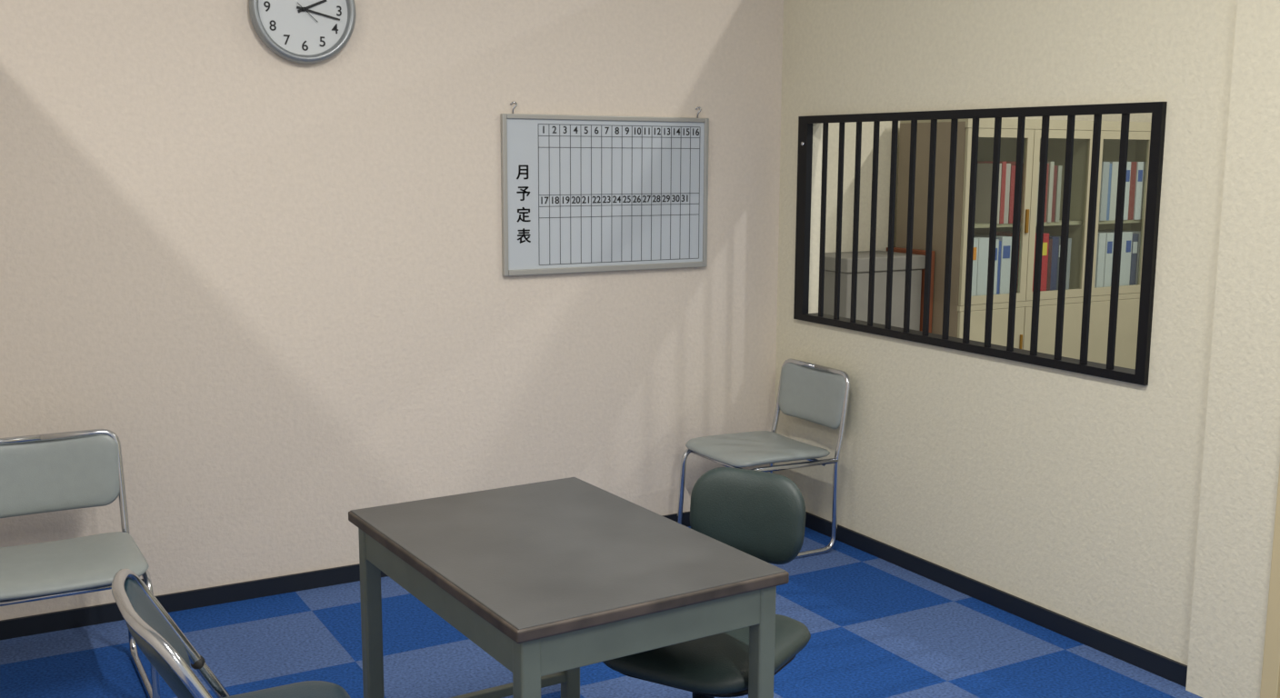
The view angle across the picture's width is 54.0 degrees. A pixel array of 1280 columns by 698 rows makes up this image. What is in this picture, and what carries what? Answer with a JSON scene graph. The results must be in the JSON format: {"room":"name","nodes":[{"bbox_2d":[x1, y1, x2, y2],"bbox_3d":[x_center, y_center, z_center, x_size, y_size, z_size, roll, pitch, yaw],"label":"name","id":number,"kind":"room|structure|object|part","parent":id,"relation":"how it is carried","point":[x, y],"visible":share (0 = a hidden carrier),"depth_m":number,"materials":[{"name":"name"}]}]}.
{"room":"emergency services station","nodes":[
{"label":"emergency services station","id":0,"kind":"room"},
{"bbox_2d":[0,0,783,620],"bbox_3d":[-0.998,-0.396,4.504,3.600,2.500,0.100,-5,10,-29],"label":"wall","id":1,"kind":"structure","parent":0,"point":[287,303],"depth_m":4.44,"materials":[{"name":"paint"}]},
{"bbox_2d":[249,0,356,63],"bbox_3d":[-1.132,-1.143,4.224,0.356,0.356,0.045,-5,10,-29],"label":"wall clock","id":2,"kind":"object","parent":1,"relation":"attached to","point":[296,31],"visible":1,"depth_m":4.23,"materials":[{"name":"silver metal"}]},
{"bbox_2d":[0,511,689,640],"bbox_3d":[-0.929,0.812,4.669,3.490,0.062,0.012,-5,10,-29],"label":"baseboard","id":3,"kind":"structure","parent":1,"relation":"attached to","point":[106,613],"depth_m":4.33,"materials":[{"name":"black plastic"}]},
{"bbox_2d":[500,101,709,276],"bbox_3d":[-0.120,-0.627,4.901,0.905,0.648,0.023,-5,10,-29],"label":"whiteboard","id":4,"kind":"object","parent":1,"relation":"attached to","point":[581,194],"visible":1,"depth_m":4.89,"materials":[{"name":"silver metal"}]},
{"bbox_2d":[0,526,1202,697],"bbox_3d":[-0.119,1.282,2.013,4.850,0.050,5.700,-5,10,-29],"label":"floor","id":5,"kind":"structure","parent":0,"point":[877,627],"depth_m":3.96,"materials":[{"name":"blue carpet"}]},
{"bbox_2d":[0,429,159,697],"bbox_3d":[-1.672,0.643,3.595,0.451,0.716,0.549,-5,10,-29],"label":"chair","id":6,"kind":"object","parent":5,"relation":"on","point":[39,474],"visible":0.93,"depth_m":3.72,"materials":[{"name":"grey leather"}]},
{"bbox_3d":[-1.766,0.652,3.532,0.226,0.716,0.532,-5,10,-29],"label":"frame","id":7,"kind":"part","parent":6,"relation":"part of","materials":[{"name":"silver metal"}]},
{"bbox_3d":[-1.791,0.380,3.767,0.436,0.225,0.066,-5,10,-29],"label":"backrest","id":8,"kind":"part","parent":6,"relation":"part of","materials":[{"name":"grey leather"}]},
{"bbox_3d":[-1.653,0.608,3.556,0.445,0.050,0.445,-5,10,-29],"label":"seat","id":9,"kind":"part","parent":6,"relation":"part of","materials":[{"name":"grey leather"}]},
{"bbox_2d":[111,569,350,697],"bbox_3d":[-0.713,0.804,2.370,0.499,0.781,0.502,-5,10,-29],"label":"folding chair","id":10,"kind":"object","parent":5,"relation":"on","point":[159,638],"visible":1,"depth_m":2.34,"materials":[{"name":"silver metal"}]},
{"bbox_3d":[-0.847,0.556,2.254,0.130,0.196,0.445,-5,10,-29],"label":"backrest","id":11,"kind":"part","parent":10,"relation":"part of","materials":[{"name":"grey plastic"}]},
{"bbox_3d":[-0.710,0.801,2.372,0.479,0.774,0.491,-5,10,-29],"label":"frame","id":12,"kind":"part","parent":10,"relation":"part of","materials":[{"name":"silver metal"}]},
{"bbox_3d":[-0.682,0.737,2.377,0.340,0.042,0.430,-5,10,-29],"label":"seat","id":13,"kind":"part","parent":10,"relation":"part of","materials":[{"name":"grey plastic"}]},
{"bbox_2d":[348,477,789,697],"bbox_3d":[-0.200,0.770,2.870,0.630,0.700,0.910,-5,10,-32],"label":"desk","id":14,"kind":"object","parent":5,"relation":"on","point":[553,579],"visible":1,"depth_m":2.64,"materials":[{"name":"paint"}]},
{"bbox_3d":[-0.655,0.745,3.074,0.042,0.660,0.042,-5,10,-32],"label":"leg","id":15,"kind":"part","parent":14,"relation":"part of","materials":[{"name":"paint"}]},
{"bbox_3d":[-0.212,0.854,2.378,0.042,0.660,0.042,-5,10,-32],"label":"leg","id":16,"kind":"part","parent":14,"relation":"part of","materials":[{"name":"paint"}]},
{"bbox_3d":[-0.187,0.702,3.365,0.042,0.660,0.042,-5,10,-32],"label":"leg","id":17,"kind":"part","parent":14,"relation":"part of","materials":[{"name":"paint"}]},
{"bbox_3d":[0.255,0.812,2.669,0.042,0.660,0.042,-5,10,-32],"label":"leg","id":18,"kind":"part","parent":14,"relation":"part of","materials":[{"name":"paint"}]},
{"bbox_2d":[602,467,810,697],"bbox_3d":[0.157,0.716,2.938,0.541,0.788,0.520,5,10,30],"label":"office chair","id":19,"kind":"object","parent":5,"relation":"on","point":[759,515],"visible":0.7,"depth_m":2.98,"materials":[{"name":"grey leather"}]},
{"bbox_3d":[0.148,0.679,2.911,0.430,0.078,0.420,5,10,30],"label":"seat","id":20,"kind":"part","parent":19,"relation":"part of","materials":[{"name":"grey leather"}]},
{"bbox_3d":[0.271,0.407,3.079,0.308,0.219,0.084,5,10,30],"label":"backrest","id":21,"kind":"part","parent":19,"relation":"part of","materials":[{"name":"black leather"}]},
{"bbox_2d":[677,358,850,559],"bbox_3d":[0.497,0.434,5.019,0.549,0.716,0.451,-5,10,-29],"label":"chair","id":22,"kind":"object","parent":5,"relation":"on","point":[816,394],"visible":0.86,"depth_m":4.99,"materials":[{"name":"grey leather"}]},
{"bbox_3d":[0.434,0.419,5.111,0.532,0.716,0.225,-5,10,-29],"label":"frame","id":23,"kind":"part","parent":22,"relation":"part of","materials":[{"name":"silver metal"}]},
{"bbox_3d":[0.465,0.396,4.994,0.445,0.050,0.445,-5,10,-29],"label":"seat","id":24,"kind":"part","parent":22,"relation":"part of","materials":[{"name":"grey leather"}]},
{"bbox_3d":[0.546,0.450,4.918,0.532,0.716,0.226,-5,10,-29],"label":"frame","id":25,"kind":"part","parent":22,"relation":"part of","materials":[{"name":"silver metal"}]},
{"bbox_3d":[0.709,0.186,5.102,0.066,0.225,0.436,-5,10,-29],"label":"backrest","id":26,"kind":"part","parent":22,"relation":"part of","materials":[{"name":"grey leather"}]},
{"bbox_2d":[1185,0,1279,697],"bbox_3d":[1.686,-0.215,3.412,0.030,2.500,0.240,-5,10,-29],"label":"pillar","id":27,"kind":"structure","parent":5,"relation":"on","point":[1241,459],"depth_m":3.46,"materials":[{"name":"beige paint"}]},
{"bbox_2d":[824,112,1151,252],"bbox_3d":[2.049,-1.030,7.069,4.100,3.000,0.100,-5,10,-29],"label":"wall","id":28,"kind":"structure","parent":0,"point":[867,127],"depth_m":6.53,"materials":[{"name":"beige paint"}]},
{"bbox_2d":[773,0,1237,665],"bbox_3d":[1.193,-0.369,4.397,0.100,2.500,2.460,-5,10,-29],"label":"wall","id":29,"kind":"structure","parent":0,"point":[1075,496],"depth_m":4.16,"materials":[{"name":"beige paint"}]},
{"bbox_2d":[811,312,1135,372],"bbox_3d":[1.142,-0.030,4.549,0.088,0.008,1.724,-5,10,-29],"label":"window sill","id":30,"kind":"structure","parent":29,"relation":"in","point":[827,315],"depth_m":4.43,"materials":[{"name":"black paint"}]},
{"bbox_2d":[818,113,1129,369],"bbox_3d":[1.098,-0.421,4.447,0.011,0.796,1.469,-5,10,-29],"label":"bars","id":31,"kind":"object","parent":29,"relation":"attached to","point":[1125,117],"visible":1,"depth_m":4.32,"materials":[{"name":"black paint"}]},
{"bbox_2d":[793,101,1167,385],"bbox_3d":[1.093,-0.423,4.459,0.030,0.836,1.750,-5,10,-29],"label":"frame","id":32,"kind":"object","parent":29,"relation":"attached to","point":[1158,109],"visible":1,"depth_m":4.17,"materials":[{"name":"black paint"}]},
{"bbox_2d":[804,511,1187,687],"bbox_3d":[1.107,0.831,4.610,0.012,0.062,2.108,-5,10,-29],"label":"baseboard","id":33,"kind":"structure","parent":29,"relation":"attached to","point":[1165,667],"depth_m":4.29,"materials":[{"name":"black plastic"}]},
{"bbox_2d":[1260,464,1279,697],"bbox_3d":[1.986,0.062,2.941,0.130,2.100,0.940,-5,10,-29],"label":"door","id":34,"kind":"structure","parent":29,"relation":"in","point":[1270,681],"depth_m":3.42,"materials":[{"name":"beige"}]},
{"bbox_3d":[3.000,0.746,5.590,4.150,0.050,4.100,-5,10,-29],"label":"floor","id":35,"kind":"structure","parent":0,"visible":0},
{"bbox_2d":[823,250,925,330],"bbox_3d":[1.129,0.045,6.429,0.500,1.060,0.360,-5,10,-29],"label":"storage box","id":36,"kind":"object","parent":35,"relation":"on","point":[918,261],"visible":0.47,"depth_m":6.22,"materials":[{"name":"grey cardboard"}]},
{"bbox_3d":[1.132,-0.444,6.353,0.500,0.070,0.360,-5,10,-29],"label":"box lid","id":37,"kind":"part","parent":36,"relation":"part of","materials":[{"name":"grey cardboard"}]},
{"bbox_2d":[886,247,934,332],"bbox_3d":[1.386,0.020,6.538,0.047,1.080,0.320,-5,10,-29],"label":"cardboard folder","id":38,"kind":"object","parent":35,"relation":"on","point":[895,249],"visible":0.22,"depth_m":6.37,"materials":[{"name":"brown cardboard"}]},
{"bbox_2d":[895,118,1093,359],"bbox_3d":[1.859,-0.326,6.633,0.905,1.738,0.502,-5,10,-29],"label":"tall cabinet","id":39,"kind":"object","parent":35,"relation":"on","point":[1083,139],"visible":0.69,"depth_m":6.39,"materials":[{"name":"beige metal"}]},
{"bbox_3d":[1.467,-0.287,6.431,0.020,1.720,0.470,-5,10,-29],"label":"panel","id":40,"kind":"part","parent":39,"relation":"part of","materials":[{"name":"brown wood"}]},
{"bbox_2d":[1087,120,1150,369],"bbox_3d":[2.652,-0.391,7.079,0.905,1.738,0.502,-5,10,-29],"label":"tall cabinet","id":41,"kind":"object","parent":35,"relation":"on","point":[1139,132],"visible":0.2,"depth_m":6.77,"materials":[{"name":"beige metal"}]}
]}

